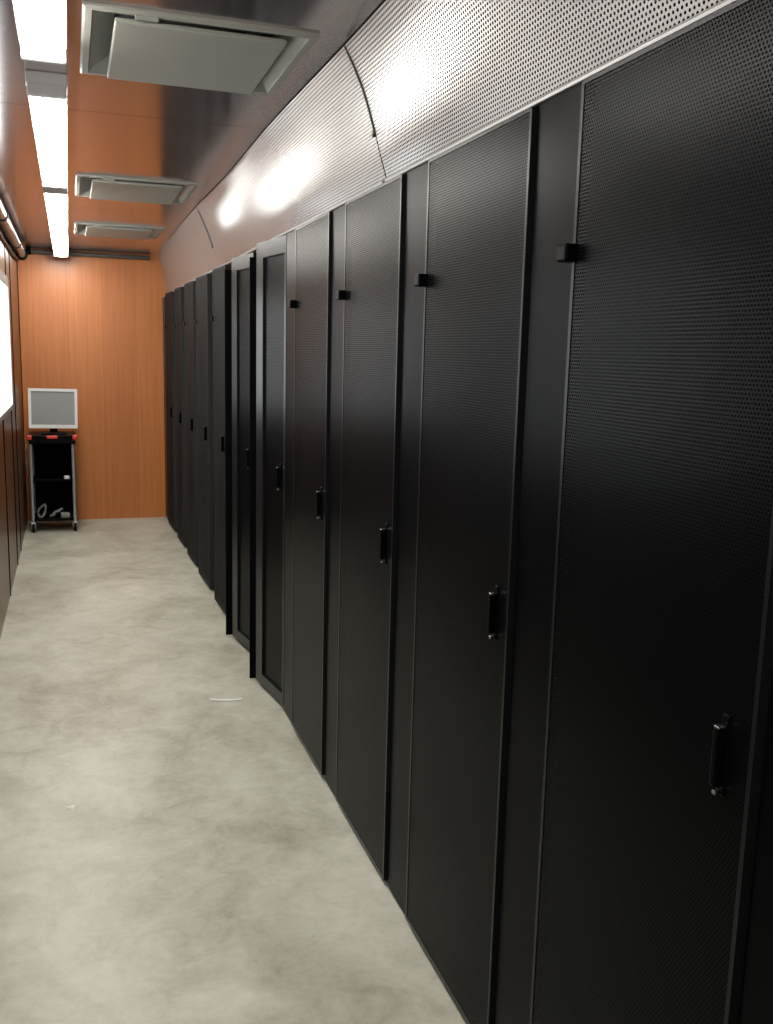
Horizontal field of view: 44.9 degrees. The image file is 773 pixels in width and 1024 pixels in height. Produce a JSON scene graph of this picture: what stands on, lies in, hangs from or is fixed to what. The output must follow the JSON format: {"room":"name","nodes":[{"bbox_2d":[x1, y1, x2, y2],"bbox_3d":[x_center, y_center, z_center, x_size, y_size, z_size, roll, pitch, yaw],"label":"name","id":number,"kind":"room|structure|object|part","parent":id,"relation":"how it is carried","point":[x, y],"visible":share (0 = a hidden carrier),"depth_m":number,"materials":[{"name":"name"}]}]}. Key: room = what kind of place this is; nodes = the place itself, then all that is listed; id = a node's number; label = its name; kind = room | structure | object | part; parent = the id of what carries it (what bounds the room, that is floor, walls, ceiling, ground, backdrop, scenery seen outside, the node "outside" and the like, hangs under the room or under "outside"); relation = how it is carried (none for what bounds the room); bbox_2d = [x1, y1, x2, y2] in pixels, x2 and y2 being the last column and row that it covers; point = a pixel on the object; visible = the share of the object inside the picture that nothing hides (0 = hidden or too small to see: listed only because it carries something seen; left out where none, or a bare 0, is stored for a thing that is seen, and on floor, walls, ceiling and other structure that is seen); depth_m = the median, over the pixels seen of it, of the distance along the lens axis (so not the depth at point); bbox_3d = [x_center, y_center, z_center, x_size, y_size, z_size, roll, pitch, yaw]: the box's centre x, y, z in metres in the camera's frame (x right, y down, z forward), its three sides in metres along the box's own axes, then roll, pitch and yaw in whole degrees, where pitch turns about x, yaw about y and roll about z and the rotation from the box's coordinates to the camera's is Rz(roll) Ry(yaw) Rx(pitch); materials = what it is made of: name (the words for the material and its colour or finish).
{"room":"server room","nodes":[
{"label":"server room","id":0,"kind":"room"},
{"bbox_2d":[0,225,27,637],"bbox_3d":[-1.514,-0.192,3.126,0.100,2.349,10.662,-2,10,-18],"label":"wall","id":1,"kind":"structure","parent":0,"point":[4,556],"depth_m":6.46,"materials":[{"name":"brown wood"}]},
{"bbox_2d":[0,269,13,422],"bbox_3d":[-2.293,-0.996,5.529,0.052,0.865,1.640,-2,10,-18],"label":"window","id":2,"kind":"structure","parent":1,"relation":"in","point":[6,384],"depth_m":5.82,"materials":[{"name":"white glass"}]},
{"bbox_2d":[3,420,10,595],"bbox_3d":[-2.325,-0.018,5.740,0.005,1.095,0.022,-2,10,-18],"label":"trim","id":3,"kind":"structure","parent":1,"relation":"attached to","point":[3,420],"depth_m":5.73,"materials":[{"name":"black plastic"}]},
{"bbox_2d":[0,232,19,260],"bbox_3d":[-1.439,-1.220,3.016,0.028,0.057,9.950,-2,10,-18],"label":"cable","id":4,"kind":"object","parent":1,"relation":"attached to","point":[2,238],"visible":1,"depth_m":6.35,"materials":[{"name":"plastic"}]},
{"bbox_2d":[4,232,17,563],"bbox_3d":[-2.589,-0.782,6.457,0.005,2.349,0.022,-2,10,-18],"label":"trim","id":5,"kind":"structure","parent":1,"relation":"attached to","point":[4,232],"depth_m":6.53,"materials":[{"name":"black wood"}]},
{"bbox_2d":[0,199,27,260],"bbox_3d":[-1.429,-1.297,3.070,0.092,0.092,10.070,-2,10,-18],"label":"pipe","id":6,"kind":"object","parent":1,"relation":"attached to","point":[14,241],"visible":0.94,"depth_m":6.11,"materials":[{"name":"silver plastic"}]},
{"bbox_2d":[8,239,21,550],"bbox_3d":[-2.744,-0.863,6.915,0.005,2.349,0.022,-2,10,-18],"label":"trim","id":7,"kind":"structure","parent":1,"relation":"attached to","point":[8,239],"depth_m":6.90,"materials":[{"name":"black wood"}]},
{"bbox_2d":[17,264,27,523],"bbox_3d":[-3.108,-1.054,7.989,0.005,2.349,0.022,-2,10,-18],"label":"trim","id":8,"kind":"structure","parent":1,"relation":"attached to","point":[17,264],"depth_m":7.99,"materials":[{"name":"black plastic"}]},
{"bbox_2d":[18,248,230,520],"bbox_3d":[-2.047,-1.121,8.542,2.571,2.349,0.100,-2,10,-18],"label":"wall","id":9,"kind":"structure","parent":0,"point":[92,326],"depth_m":8.32,"materials":[{"name":"orange wood"}]},
{"bbox_2d":[26,248,149,259],"bbox_3d":[-2.568,-2.221,8.087,1.020,0.052,0.052,-2,10,-18],"label":"conduit","id":10,"kind":"object","parent":9,"relation":"attached to","point":[30,251],"visible":0.88,"depth_m":8.09,"materials":[{"name":"black plastic"}]},
{"bbox_2d":[0,517,466,1023],"bbox_3d":[-0.373,0.988,3.723,2.571,0.120,10.862,-2,10,-18],"label":"floor","id":11,"kind":"structure","parent":0,"point":[205,869],"depth_m":3.03,"materials":[{"name":"grey concrete"}]},
{"bbox_2d":[25,431,77,532],"bbox_3d":[-2.838,-0.264,7.960,0.419,0.814,0.438,-2,10,-18],"label":"utility cart","id":12,"kind":"object","parent":11,"relation":"on","point":[51,457],"depth_m":8.09,"materials":[{"name":"black plastic"}]},
{"bbox_3d":[-2.963,-0.443,7.700,0.015,0.253,0.042,2,10,5],"label":"hanging cord","id":13,"kind":"part","parent":12,"relation":"part of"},
{"bbox_3d":[-2.932,-0.247,7.742,0.025,0.700,0.024,-2,10,-18],"label":"post","id":14,"kind":"part","parent":12,"relation":"part of","materials":[{"name":"silver metal"}]},
{"bbox_3d":[-3.046,-0.307,8.078,0.025,0.700,0.024,-2,10,-18],"label":"post","id":15,"kind":"part","parent":12,"relation":"part of","materials":[{"name":"silver metal"}]},
{"bbox_3d":[-2.901,-0.010,7.880,0.082,0.119,0.065,-2,10,-18],"label":"cable coil","id":16,"kind":"part","parent":12,"relation":"part of","materials":[{"name":"white plastic"}]},
{"bbox_2d":[27,431,75,440],"bbox_3d":[-2.818,-0.643,7.903,0.384,0.042,0.420,-2,10,-18],"label":"tray","id":17,"kind":"object","parent":12,"relation":"on","point":[33,435],"depth_m":7.73,"materials":[{"name":"black plastic"}]},
{"bbox_3d":[-2.754,-0.573,7.717,0.364,0.026,0.012,-2,10,-18],"label":"rail","id":18,"kind":"part","parent":12,"relation":"part of","materials":[{"name":"black plastic"}]},
{"bbox_2d":[28,388,77,434],"bbox_3d":[-2.785,-0.844,7.825,0.389,0.380,0.180,-2,10,-18],"label":"monitor","id":19,"kind":"object","parent":12,"relation":"on","point":[53,409],"visible":1,"depth_m":7.78,"materials":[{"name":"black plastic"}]},
{"bbox_2d":[33,474,72,481],"bbox_3d":[-2.832,-0.293,7.960,0.324,0.022,0.382,-2,10,-18],"label":"shelf","id":20,"kind":"object","parent":12,"relation":"attached to","point":[36,477],"depth_m":7.91,"materials":[{"name":"black plastic"}]},
{"bbox_3d":[-2.894,-0.314,8.143,0.354,0.690,0.012,-2,10,-18],"label":"panel","id":21,"kind":"part","parent":12,"relation":"part of","materials":[{"name":"black metal"}]},
{"bbox_2d":[34,512,73,520],"bbox_3d":[-2.840,0.033,8.015,0.324,0.022,0.382,-2,10,-18],"label":"shelf","id":22,"kind":"object","parent":12,"relation":"attached to","point":[47,517],"depth_m":7.91,"materials":[{"name":"black plastic"}]},
{"bbox_2d":[50,508,62,516],"bbox_3d":[-2.784,0.005,7.907,0.118,0.081,0.043,-6,12,-38],"label":"cable bundle","id":23,"kind":"object","parent":12,"relation":"on","point":[53,514],"visible":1,"depth_m":7.90,"materials":[{"name":"grey plastic"}]},
{"bbox_2d":[60,512,69,517],"bbox_3d":[-2.712,0.027,7.908,0.075,0.050,0.060,-3,11,-27],"label":"power adapter","id":24,"kind":"object","parent":12,"relation":"on","point":[62,514],"visible":1,"depth_m":7.88,"materials":[{"name":"grey plastic"}]},
{"bbox_3d":[-2.619,-0.257,7.846,0.025,0.700,0.024,-2,10,-18],"label":"post","id":25,"kind":"part","parent":12,"relation":"part of","materials":[{"name":"silver metal"}]},
{"bbox_3d":[-2.667,-0.294,8.027,0.008,0.680,0.340,-2,10,-18],"label":"panel","id":26,"kind":"part","parent":12,"relation":"part of","materials":[{"name":"black metal"}]},
{"bbox_2d":[67,805,76,809],"bbox_3d":[-1.065,0.999,3.172,0.031,0.007,0.031,6,11,27],"label":"chip","id":27,"kind":"object","parent":11,"relation":"on","point":[72,807],"visible":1,"depth_m":3.17,"materials":[{"name":"white"}]},
{"bbox_2d":[162,297,167,518],"bbox_3d":[-1.975,-0.919,8.424,0.030,1.975,0.220,-2,10,-18],"label":"panel","id":28,"kind":"object","parent":11,"relation":"on","point":[163,299],"visible":0.37,"depth_m":8.40,"materials":[{"name":"black metal"}]},
{"bbox_2d":[164,291,176,529],"bbox_3d":[-1.361,-0.870,8.206,1.102,2.000,0.586,-2,10,-18],"label":"rack","id":29,"kind":"object","parent":11,"relation":"on","point":[169,297],"visible":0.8,"depth_m":7.90,"materials":[{"name":"black metal"}]},
{"bbox_3d":[-1.835,-0.852,7.942,0.001,1.956,0.363,-2,10,-20],"label":"perforated panel","id":30,"kind":"part","parent":29,"relation":"part of","materials":[{"name":"black metal"}]},
{"bbox_2d":[173,287,186,544],"bbox_3d":[-1.160,-0.767,7.628,1.102,2.000,0.626,-2,10,-18],"label":"rack","id":31,"kind":"object","parent":11,"relation":"on","point":[178,292],"visible":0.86,"depth_m":7.29,"materials":[{"name":"black metal"}]},
{"bbox_3d":[-1.622,-0.743,7.327,0.001,1.956,0.323,-2,10,-20],"label":"perforated panel","id":32,"kind":"part","parent":31,"relation":"part of","materials":[{"name":"black metal"}]},
{"bbox_2d":[183,281,197,563],"bbox_3d":[-0.944,-0.656,7.002,1.102,2.000,0.661,-2,10,-18],"label":"rack","id":33,"kind":"object","parent":11,"relation":"on","point":[190,287],"visible":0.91,"depth_m":6.67,"materials":[{"name":"black metal"}]},
{"bbox_3d":[-1.406,-0.632,6.702,0.001,1.956,0.363,-2,10,-20],"label":"perforated panel","id":34,"kind":"part","parent":33,"relation":"part of","materials":[{"name":"black metal"}]},
{"bbox_3d":[-1.369,-0.612,6.575,0.016,0.084,0.012,-2,10,-20],"label":"lever","id":35,"kind":"part","parent":33,"relation":"part of","materials":[{"name":"black plastic"}]},
{"bbox_2d":[195,274,213,588],"bbox_3d":[-0.724,-0.543,6.368,1.102,2.000,0.661,-2,10,-18],"label":"rack","id":36,"kind":"object","parent":11,"relation":"on","point":[203,322],"visible":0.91,"depth_m":6.05,"materials":[{"name":"black metal"}]},
{"bbox_3d":[-1.196,-0.523,6.091,0.001,1.956,0.413,-2,10,-20],"label":"perforated panel","id":37,"kind":"part","parent":36,"relation":"part of","materials":[{"name":"black metal"}]},
{"bbox_2d":[211,265,229,613],"bbox_3d":[-0.506,-0.431,5.737,1.102,2.000,0.666,-2,10,-18],"label":"rack","id":38,"kind":"object","parent":11,"relation":"on","point":[218,288],"visible":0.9,"depth_m":5.48,"materials":[{"name":"black metal"}]},
{"bbox_3d":[-0.969,-0.407,5.437,0.001,1.956,0.368,-2,10,-20],"label":"perforated panel","id":39,"kind":"part","parent":38,"relation":"part of","materials":[{"name":"black metal"}]},
{"bbox_3d":[-0.931,-0.386,5.308,0.016,0.084,0.012,-2,10,-20],"label":"lever","id":40,"kind":"part","parent":38,"relation":"part of","materials":[{"name":"black plastic"}]},
{"bbox_2d":[210,698,241,700],"bbox_3d":[-0.717,0.838,4.180,0.145,0.003,0.027,1,10,-4],"label":"paper strip","id":41,"kind":"object","parent":11,"relation":"on","point":[210,698],"visible":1,"depth_m":4.17,"materials":[{"name":"white paper"}]},
{"bbox_2d":[224,252,255,649],"bbox_3d":[-0.295,-0.315,5.079,1.138,2.000,0.706,-2,10,-18],"label":"rack","id":42,"kind":"object","parent":11,"relation":"on","point":[237,279],"visible":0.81,"depth_m":4.83,"materials":[{"name":"black metal"}]},
{"bbox_3d":[-0.709,-0.270,4.724,0.001,1.860,0.238,-3,11,-26],"label":"perforated panel","id":43,"kind":"part","parent":42,"relation":"part of","materials":[{"name":"black metal"}]},
{"bbox_3d":[-0.687,-0.267,4.639,0.016,0.084,0.012,-3,11,-26],"label":"lever","id":44,"kind":"part","parent":42,"relation":"part of","materials":[{"name":"black plastic"}]},
{"bbox_2d":[250,235,286,705],"bbox_3d":[-0.066,-0.195,4.402,1.138,2.000,0.736,-2,10,-18],"label":"rack","id":45,"kind":"object","parent":11,"relation":"on","point":[268,269],"visible":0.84,"depth_m":4.11,"materials":[{"name":"black metal"}]},
{"bbox_3d":[-0.484,-0.149,4.042,0.001,1.860,0.263,-3,11,-26],"label":"perforated panel","id":46,"kind":"part","parent":45,"relation":"part of","materials":[{"name":"black metal"}]},
{"bbox_3d":[-0.456,-0.145,3.947,0.016,0.084,0.012,-3,11,-26],"label":"lever","id":47,"kind":"part","parent":45,"relation":"part of","materials":[{"name":"black plastic"}]},
{"bbox_3d":[-0.446,-0.147,3.951,0.008,0.117,0.016,-3,11,-26],"label":"handle","id":48,"kind":"part","parent":45,"relation":"part of","materials":[{"name":"black plastic"}]},
{"bbox_2d":[284,211,332,774],"bbox_3d":[0.181,-0.076,3.730,1.102,2.003,0.686,-2,10,-18],"label":"rack","id":49,"kind":"object","parent":11,"relation":"on","point":[309,246],"visible":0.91,"depth_m":3.50,"materials":[{"name":"black metal"}]},
{"bbox_3d":[-0.239,-0.029,3.293,0.016,0.084,0.012,-2,10,-18],"label":"lever","id":50,"kind":"part","parent":49,"relation":"part of","materials":[{"name":"black plastic"}]},
{"bbox_3d":[-0.229,-0.030,3.296,0.008,0.117,0.016,-2,10,-18],"label":"handle","id":51,"kind":"part","parent":49,"relation":"part of","materials":[{"name":"black plastic"}]},
{"bbox_2d":[325,174,406,880],"bbox_3d":[0.404,0.040,3.072,1.102,2.003,0.716,-2,10,-18],"label":"rack","id":52,"kind":"object","parent":11,"relation":"on","point":[368,234],"visible":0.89,"depth_m":2.84,"materials":[{"name":"black metal"}]},
{"bbox_3d":[-0.011,0.091,2.621,0.016,0.084,0.012,-2,10,-18],"label":"lever","id":53,"kind":"part","parent":52,"relation":"part of","materials":[{"name":"black plastic"}]},
{"bbox_3d":[-0.001,0.089,2.624,0.008,0.117,0.016,-2,10,-18],"label":"handle","id":54,"kind":"part","parent":52,"relation":"part of","materials":[{"name":"black plastic"}]},
{"bbox_2d":[388,107,539,1023],"bbox_3d":[0.633,0.160,2.397,1.102,2.003,0.721,-2,10,-18],"label":"rack","id":55,"kind":"object","parent":11,"relation":"on","point":[470,208],"visible":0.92,"depth_m":2.14,"materials":[{"name":"black metal"}]},
{"bbox_3d":[0.219,0.211,1.944,0.016,0.084,0.012,-2,10,-18],"label":"lever","id":56,"kind":"part","parent":55,"relation":"part of","materials":[{"name":"black plastic"}]},
{"bbox_3d":[0.229,0.209,1.947,0.008,0.117,0.016,-2,10,-18],"label":"handle","id":57,"kind":"part","parent":55,"relation":"part of","materials":[{"name":"black plastic"}]},
{"bbox_2d":[495,0,772,1023],"bbox_3d":[0.863,0.280,1.720,1.102,2.003,0.721,-2,10,-18],"label":"rack","id":58,"kind":"object","parent":11,"relation":"on","point":[642,682],"visible":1,"depth_m":1.44,"materials":[{"name":"black metal"}]},
{"bbox_3d":[0.448,0.331,1.267,0.016,0.084,0.012,-2,10,-18],"label":"lever","id":59,"kind":"part","parent":58,"relation":"part of","materials":[{"name":"black plastic"}]},
{"bbox_3d":[0.448,0.289,1.259,0.011,0.003,0.012,-2,10,-18],"label":"lock plate","id":60,"kind":"part","parent":58,"relation":"part of","materials":[{"name":"metal"}]},
{"bbox_3d":[0.459,0.329,1.270,0.008,0.117,0.016,-2,10,-18],"label":"handle","id":61,"kind":"part","parent":58,"relation":"part of","materials":[{"name":"black plastic"}]},
{"bbox_2d":[740,687,772,1023],"bbox_3d":[1.093,0.401,1.041,1.102,2.003,0.726,-2,10,-18],"label":"rack","id":62,"kind":"object","parent":11,"relation":"on","point":[757,996],"visible":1,"depth_m":1.22,"materials":[{"name":"black metal"}]},
{"bbox_2d":[0,0,722,259],"bbox_3d":[-0.314,-1.401,3.319,2.371,0.030,10.662,-2,10,-18],"label":"ceiling","id":63,"kind":"structure","parent":0,"point":[117,128],"depth_m":3.29,"materials":[{"name":"metal"}]},
{"bbox_2d":[12,0,66,63],"bbox_3d":[-0.627,-1.076,1.652,0.120,0.072,1.736,-2,10,-18],"label":"light","id":64,"kind":"object","parent":63,"relation":"attached to","point":[41,25],"visible":1,"depth_m":2.25,"materials":[{"name":"white plastic"}]},
{"bbox_2d":[25,70,67,188],"bbox_3d":[-1.293,-1.424,3.613,0.120,0.072,1.736,-2,10,-18],"label":"light","id":65,"kind":"object","parent":63,"relation":"attached to","point":[47,92],"visible":1,"depth_m":3.18,"materials":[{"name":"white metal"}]},
{"bbox_2d":[29,96,66,186],"bbox_3d":[-1.293,-1.409,3.616,0.110,0.034,1.700,-2,10,-18],"label":"diffuser","id":66,"kind":"object","parent":65,"relation":"attached to","point":[48,113],"depth_m":3.39,"materials":[{"name":"white plastic"}]},
{"bbox_2d":[43,181,67,233],"bbox_3d":[-1.898,-1.740,5.397,0.120,0.072,1.736,-2,10,-18],"label":"light","id":67,"kind":"object","parent":63,"relation":"attached to","point":[56,199],"visible":0.73,"depth_m":5.18,"materials":[{"name":"white plastic"}]},
{"bbox_2d":[45,193,66,231],"bbox_3d":[-1.898,-1.726,5.400,0.110,0.034,1.700,-2,10,-18],"label":"diffuser","id":68,"kind":"object","parent":67,"relation":"attached to","point":[56,203],"depth_m":5.27,"materials":[{"name":"white plastic"}]},
{"bbox_2d":[49,227,67,256],"bbox_3d":[-2.465,-2.037,7.069,0.120,0.072,1.736,-2,10,-18],"label":"light","id":69,"kind":"object","parent":63,"relation":"attached to","point":[59,240],"visible":0.75,"depth_m":7.01,"materials":[{"name":"white plastic"}]},
{"bbox_2d":[51,234,67,255],"bbox_3d":[-2.465,-2.022,7.071,0.110,0.034,1.700,-2,10,-18],"label":"diffuser","id":70,"kind":"object","parent":69,"relation":"attached to","point":[59,241],"depth_m":7.01,"materials":[{"name":"white"}]},
{"bbox_2d":[74,222,164,239],"bbox_3d":[-1.878,-2.059,6.541,0.580,0.224,0.630,-2,10,-18],"label":"air cassette","id":71,"kind":"object","parent":63,"relation":"attached to","point":[87,229],"visible":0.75,"depth_m":6.47,"materials":[{"name":"white plastic"}]},
{"bbox_3d":[-1.882,-1.956,6.563,0.430,0.014,0.550,-2,10,-18],"label":"panel","id":72,"kind":"part","parent":71,"relation":"part of","materials":[{"name":"white plastic"}]},
{"bbox_2d":[75,174,198,204],"bbox_3d":[-1.300,-1.754,4.821,0.580,0.224,0.650,-2,10,-18],"label":"air cassette","id":73,"kind":"object","parent":63,"relation":"attached to","point":[98,187],"visible":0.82,"depth_m":4.76,"materials":[{"name":"white plastic"}]},
{"bbox_3d":[-1.304,-1.651,4.843,0.430,0.014,0.570,-2,10,-18],"label":"panel","id":74,"kind":"part","parent":73,"relation":"part of","materials":[{"name":"white plastic"}]},
{"bbox_2d":[158,207,217,292],"bbox_3d":[-1.524,-1.838,6.859,0.127,0.340,3.104,-2,10,-18],"label":"soffit panel","id":75,"kind":"object","parent":63,"relation":"attached to","point":[190,217],"visible":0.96,"depth_m":6.34,"materials":[{"name":"silver metal"}]},
{"bbox_2d":[80,1,319,94],"bbox_3d":[-0.538,-1.355,2.575,0.580,0.224,0.600,-2,10,-18],"label":"air cassette","id":76,"kind":"object","parent":63,"relation":"attached to","point":[118,42],"visible":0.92,"depth_m":2.52,"materials":[{"name":"white plastic"}]},
{"bbox_3d":[-0.542,-1.253,2.597,0.430,0.014,0.520,-2,10,-18],"label":"panel","id":77,"kind":"part","parent":76,"relation":"part of","materials":[{"name":"white plastic"}]},
{"bbox_2d":[197,47,385,267],"bbox_3d":[-0.546,-1.325,3.966,0.134,0.340,3.087,-2,10,-18],"label":"soffit panel","id":78,"kind":"object","parent":63,"relation":"attached to","point":[354,169],"visible":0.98,"depth_m":3.22,"materials":[{"name":"silver metal"}]},
{"bbox_2d":[345,0,737,181],"bbox_3d":[0.539,-0.758,0.772,0.132,0.340,3.752,-2,10,-18],"label":"soffit panel","id":79,"kind":"object","parent":63,"relation":"attached to","point":[576,81],"visible":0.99,"depth_m":1.90,"materials":[{"name":"silver metal"}]}
]}

